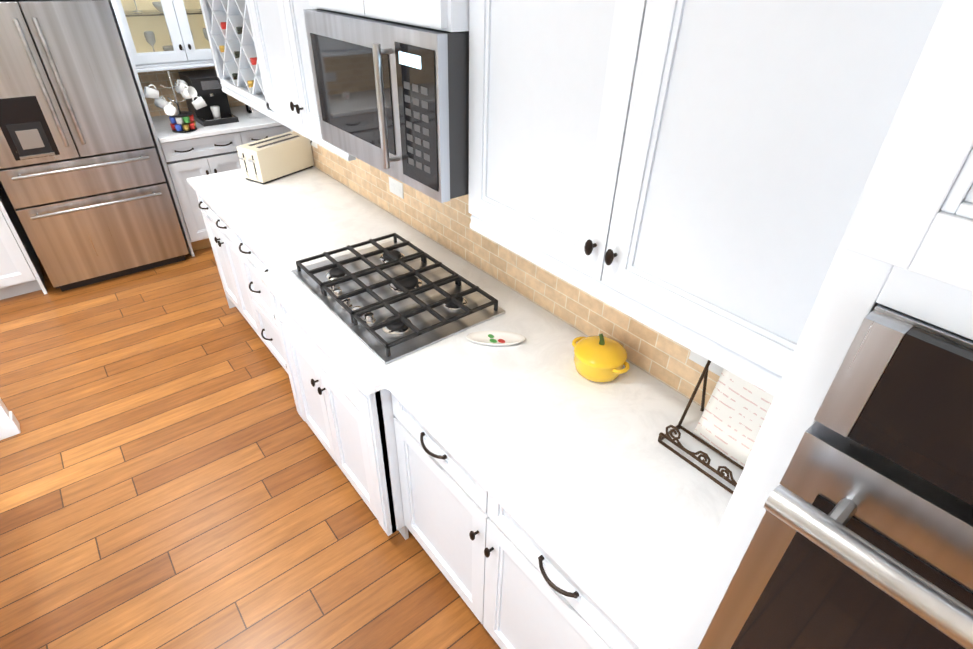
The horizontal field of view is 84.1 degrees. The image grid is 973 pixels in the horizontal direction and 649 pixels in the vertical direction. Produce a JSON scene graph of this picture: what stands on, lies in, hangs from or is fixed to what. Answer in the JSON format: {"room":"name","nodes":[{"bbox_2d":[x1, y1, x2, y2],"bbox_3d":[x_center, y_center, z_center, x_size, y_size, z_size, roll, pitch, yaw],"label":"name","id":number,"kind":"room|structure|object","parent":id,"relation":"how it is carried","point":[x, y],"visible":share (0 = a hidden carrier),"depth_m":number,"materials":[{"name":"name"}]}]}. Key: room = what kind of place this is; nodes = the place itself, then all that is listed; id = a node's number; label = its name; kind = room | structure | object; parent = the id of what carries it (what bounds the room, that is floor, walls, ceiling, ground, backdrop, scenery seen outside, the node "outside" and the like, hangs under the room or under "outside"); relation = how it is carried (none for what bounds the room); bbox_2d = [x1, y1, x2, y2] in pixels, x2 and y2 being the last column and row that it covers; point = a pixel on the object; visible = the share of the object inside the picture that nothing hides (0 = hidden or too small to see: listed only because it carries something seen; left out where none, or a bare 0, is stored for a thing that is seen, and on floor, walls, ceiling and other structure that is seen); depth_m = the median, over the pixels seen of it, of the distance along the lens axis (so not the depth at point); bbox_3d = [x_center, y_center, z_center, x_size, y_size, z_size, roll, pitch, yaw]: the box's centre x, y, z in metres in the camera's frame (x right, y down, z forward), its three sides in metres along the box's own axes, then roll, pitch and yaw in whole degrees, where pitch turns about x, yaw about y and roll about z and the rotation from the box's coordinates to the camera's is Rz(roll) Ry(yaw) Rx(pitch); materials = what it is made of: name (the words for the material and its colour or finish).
{"room":"kitchen","nodes":[
{"label":"kitchen","id":0,"kind":"room"},
{"bbox_2d":[0,180,38,257],"bbox_3d":[-4.156,-1.439,3.146,7.900,2.740,0.150,-24,41,-32],"label":"wall","id":1,"kind":"structure","parent":0,"point":[19,219],"depth_m":4.08,"materials":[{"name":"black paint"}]},
{"bbox_2d":[0,0,214,293],"bbox_3d":[-2.941,-1.535,3.565,4.400,2.480,0.750,-24,41,-32],"label":"upper cabinet","id":2,"kind":"object","parent":1,"relation":"attached to","point":[158,35],"visible":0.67,"depth_m":3.89,"materials":[{"name":"white paint"}]},
{"bbox_2d":[137,66,244,116],"bbox_3d":[-2.052,-2.118,4.618,1.808,0.500,0.006,-24,41,-32],"label":"backsplash","id":3,"kind":"structure","parent":1,"relation":"attached to","point":[156,79],"depth_m":4.29,"materials":[{"name":"tile"}]},
{"bbox_2d":[0,247,500,648],"bbox_3d":[-1.599,1.572,1.309,7.900,0.060,8.400,-24,41,-32],"label":"floor","id":4,"kind":"structure","parent":0,"point":[172,476],"depth_m":2.41,"materials":[{"name":"brown wood"}]},
{"bbox_2d":[0,398,20,439],"bbox_3d":[-2.014,0.934,1.391,1.273,0.884,2.700,-24,41,-32],"label":"base cabinet","id":5,"kind":"object","parent":4,"relation":"on","point":[9,425],"visible":1,"depth_m":2.68,"materials":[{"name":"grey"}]},
{"bbox_2d":[0,209,41,299],"bbox_3d":[-3.512,-0.662,3.666,0.446,0.900,0.688,-24,41,-32],"label":"base cabinet","id":6,"kind":"object","parent":4,"relation":"on","point":[17,277],"visible":0.79,"depth_m":3.64,"materials":[{"name":"white paint"}]},
{"bbox_2d":[0,0,188,291],"bbox_3d":[-2.877,-1.245,3.756,0.885,1.790,0.811,-24,41,-32],"label":"refrigerator","id":7,"kind":"object","parent":4,"relation":"on","point":[83,180],"visible":1,"depth_m":3.50,"materials":[{"name":"grey metal"}]},
{"bbox_2d":[159,130,250,250],"bbox_3d":[-2.314,-1.184,4.479,0.616,0.900,0.688,-24,41,-32],"label":"base cabinet","id":8,"kind":"object","parent":4,"relation":"on","point":[195,157],"depth_m":4.11,"materials":[{"name":"white paint"}]},
{"bbox_2d":[195,191,254,330],"bbox_3d":[-1.276,-0.436,3.434,0.688,0.884,0.704,-24,41,-32],"label":"base cabinet","id":9,"kind":"object","parent":4,"relation":"on","point":[216,229],"depth_m":3.27,"materials":[{"name":"white paint"}]},
{"bbox_2d":[187,166,742,648],"bbox_3d":[-0.478,-0.203,2.308,0.780,0.030,3.384,-24,41,-32],"label":"countertop","id":10,"kind":"structure","parent":9,"relation":"on","point":[605,500],"depth_m":1.60,"materials":[{"name":"stone"}]},
{"bbox_2d":[236,131,313,183],"bbox_3d":[-1.255,-1.014,3.268,0.190,0.196,0.454,20,38,25],"label":"toaster","id":11,"kind":"object","parent":10,"relation":"on","point":[270,159],"visible":1,"depth_m":3.18,"materials":[{"name":"beige plastic"}]},
{"bbox_2d":[291,233,504,364],"bbox_3d":[-0.378,-0.157,2.163,0.525,0.060,0.790,-24,41,-32],"label":"gas cooktop","id":12,"kind":"object","parent":10,"relation":"in","point":[390,301],"visible":1,"depth_m":2.10,"materials":[{"name":"metal"}]},
{"bbox_2d":[466,330,525,345],"bbox_3d":[0.033,0.052,1.908,0.170,0.020,0.148,-24,41,-32],"label":"spoon rest","id":13,"kind":"object","parent":10,"relation":"on","point":[495,338],"visible":1,"depth_m":1.91,"materials":[{"name":"white ceramic"}]},
{"bbox_2d":[572,333,629,381],"bbox_3d":[0.369,0.094,1.749,0.170,0.143,0.220,-24,41,-32],"label":"pot","id":14,"kind":"object","parent":10,"relation":"on","point":[600,358],"visible":1,"depth_m":1.71,"materials":[{"name":"yellow ceramic"}]},
{"bbox_2d":[658,360,773,493],"bbox_3d":[0.674,0.226,1.381,0.227,0.353,0.332,-24,41,-32],"label":"cookbook stand","id":15,"kind":"object","parent":10,"relation":"on","point":[731,421],"visible":0.42,"depth_m":1.43,"materials":[{"name":"brown metal"}]},
{"bbox_2d":[223,220,294,398],"bbox_3d":[-0.855,-0.134,3.006,0.688,0.884,0.762,-24,41,-32],"label":"base cabinet","id":16,"kind":"object","parent":4,"relation":"on","point":[251,267],"depth_m":2.91,"materials":[{"name":"white paint"}]},
{"bbox_2d":[251,125,290,141],"bbox_3d":[-1.907,-1.361,4.756,0.670,0.900,0.688,-24,41,-32],"label":"base cabinet","id":17,"kind":"object","parent":4,"relation":"on","point":[256,134],"depth_m":4.28,"materials":[{"name":"white paint"}]},
{"bbox_2d":[151,105,281,142],"bbox_3d":[-1.890,-1.738,4.483,1.656,0.030,0.707,-24,41,-32],"label":"countertop","id":18,"kind":"structure","parent":17,"relation":"on","point":[163,129],"depth_m":4.12,"materials":[{"name":"stone"}]},
{"bbox_2d":[144,71,206,132],"bbox_3d":[-2.241,-1.613,3.903,0.386,0.400,0.358,-24,41,-32],"label":"mug tree","id":19,"kind":"object","parent":18,"relation":"on","point":[182,121],"visible":1,"depth_m":3.92,"materials":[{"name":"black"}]},
{"bbox_2d":[178,69,238,126],"bbox_3d":[-2.161,-1.768,4.196,0.260,0.330,0.380,-24,41,-32],"label":"coffee machine","id":20,"kind":"object","parent":18,"relation":"on","point":[207,86],"visible":0.85,"depth_m":4.16,"materials":[{"name":"black plastic"}]},
{"bbox_2d":[245,104,265,117],"bbox_3d":[-1.871,-1.798,4.351,0.224,0.217,0.150,-24,41,-32],"label":"kettle","id":21,"kind":"object","parent":18,"relation":"on","point":[251,112],"visible":0.19,"depth_m":4.34,"materials":[{"name":"silver metal"}]},
{"bbox_2d":[271,292,410,539],"bbox_3d":[-0.342,0.258,2.451,0.743,0.884,0.952,-24,41,-32],"label":"base cabinet","id":22,"kind":"object","parent":4,"relation":"on","point":[360,431],"depth_m":2.12,"materials":[{"name":"white paint"}]},
{"bbox_2d":[399,401,639,648],"bbox_3d":[0.275,0.675,1.861,0.688,0.884,1.078,-24,41,-32],"label":"base cabinet","id":23,"kind":"object","parent":4,"relation":"on","point":[514,584],"depth_m":1.62,"materials":[{"name":"white paint"}]},
{"bbox_2d":[666,0,972,648],"bbox_3d":[0.875,0.457,0.764,0.765,2.505,0.865,-24,41,-32],"label":"tall cabinet","id":24,"kind":"object","parent":4,"relation":"on","point":[905,245],"visible":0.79,"depth_m":0.51,"materials":[{"name":"white paint"}]},
{"bbox_2d":[698,304,972,648],"bbox_3d":[0.827,0.660,0.860,0.759,1.453,0.754,-24,41,-32],"label":"double wall oven","id":25,"kind":"object","parent":24,"relation":"in","point":[862,538],"visible":1,"depth_m":0.57,"materials":[{"name":"grey metal"}]},
{"bbox_3d":[0.855,-0.055,1.306,0.120,2.740,6.580,-24,41,-32],"label":"wall","id":26,"kind":"structure","parent":0,"visible":0},
{"bbox_2d":[199,0,266,107],"bbox_3d":[-1.151,-1.474,2.764,0.320,0.477,0.779,-24,41,-32],"label":"upper cabinet","id":27,"kind":"object","parent":26,"relation":"attached to","point":[227,22],"depth_m":2.75,"materials":[{"name":"white paint"}]},
{"bbox_2d":[247,0,350,155],"bbox_3d":[-0.632,-1.322,2.182,0.408,0.955,0.819,-24,41,-32],"label":"upper cabinet","id":28,"kind":"object","parent":26,"relation":"attached to","point":[278,27],"depth_m":2.26,"materials":[{"name":"white paint"}]},
{"bbox_2d":[299,0,466,31],"bbox_3d":[-0.149,-1.300,1.418,0.478,0.847,0.780,-24,41,-32],"label":"upper cabinet","id":29,"kind":"object","parent":26,"relation":"attached to","point":[444,15],"depth_m":1.36,"materials":[{"name":"white paint"}]},
{"bbox_2d":[303,9,468,202],"bbox_3d":[-0.191,-0.758,1.753,0.552,0.421,0.770,-24,41,-32],"label":"microwave","id":30,"kind":"object","parent":29,"relation":"attached to","point":[392,98],"visible":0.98,"depth_m":1.51,"materials":[{"name":"grey metal"}]},
{"bbox_2d":[293,131,719,407],"bbox_3d":[-0.183,-0.576,2.382,0.006,0.574,3.440,-24,41,-32],"label":"backsplash","id":31,"kind":"structure","parent":26,"relation":"attached to","point":[661,357],"depth_m":2.14,"materials":[{"name":"tile"}]},
{"bbox_2d":[388,176,403,198],"bbox_3d":[-0.453,-0.685,2.699,0.006,0.078,0.130,-24,41,-32],"label":"electrical outlet","id":32,"kind":"object","parent":31,"relation":"attached to","point":[395,187],"visible":1,"depth_m":2.69,"materials":[{"name":"white plastic"}]},
{"bbox_2d":[689,350,723,375],"bbox_3d":[0.667,0.102,1.553,0.006,0.096,0.170,-24,41,-32],"label":"electrical outlet","id":33,"kind":"object","parent":31,"relation":"attached to","point":[702,362],"visible":0.04,"depth_m":1.59,"materials":[{"name":"white plastic"}]},
{"bbox_2d":[467,0,943,391],"bbox_3d":[0.436,-0.613,1.062,0.408,1.090,1.019,-24,41,-32],"label":"upper cabinet","id":34,"kind":"object","parent":26,"relation":"attached to","point":[693,174],"depth_m":1.00,"materials":[{"name":"white paint"}]}
]}

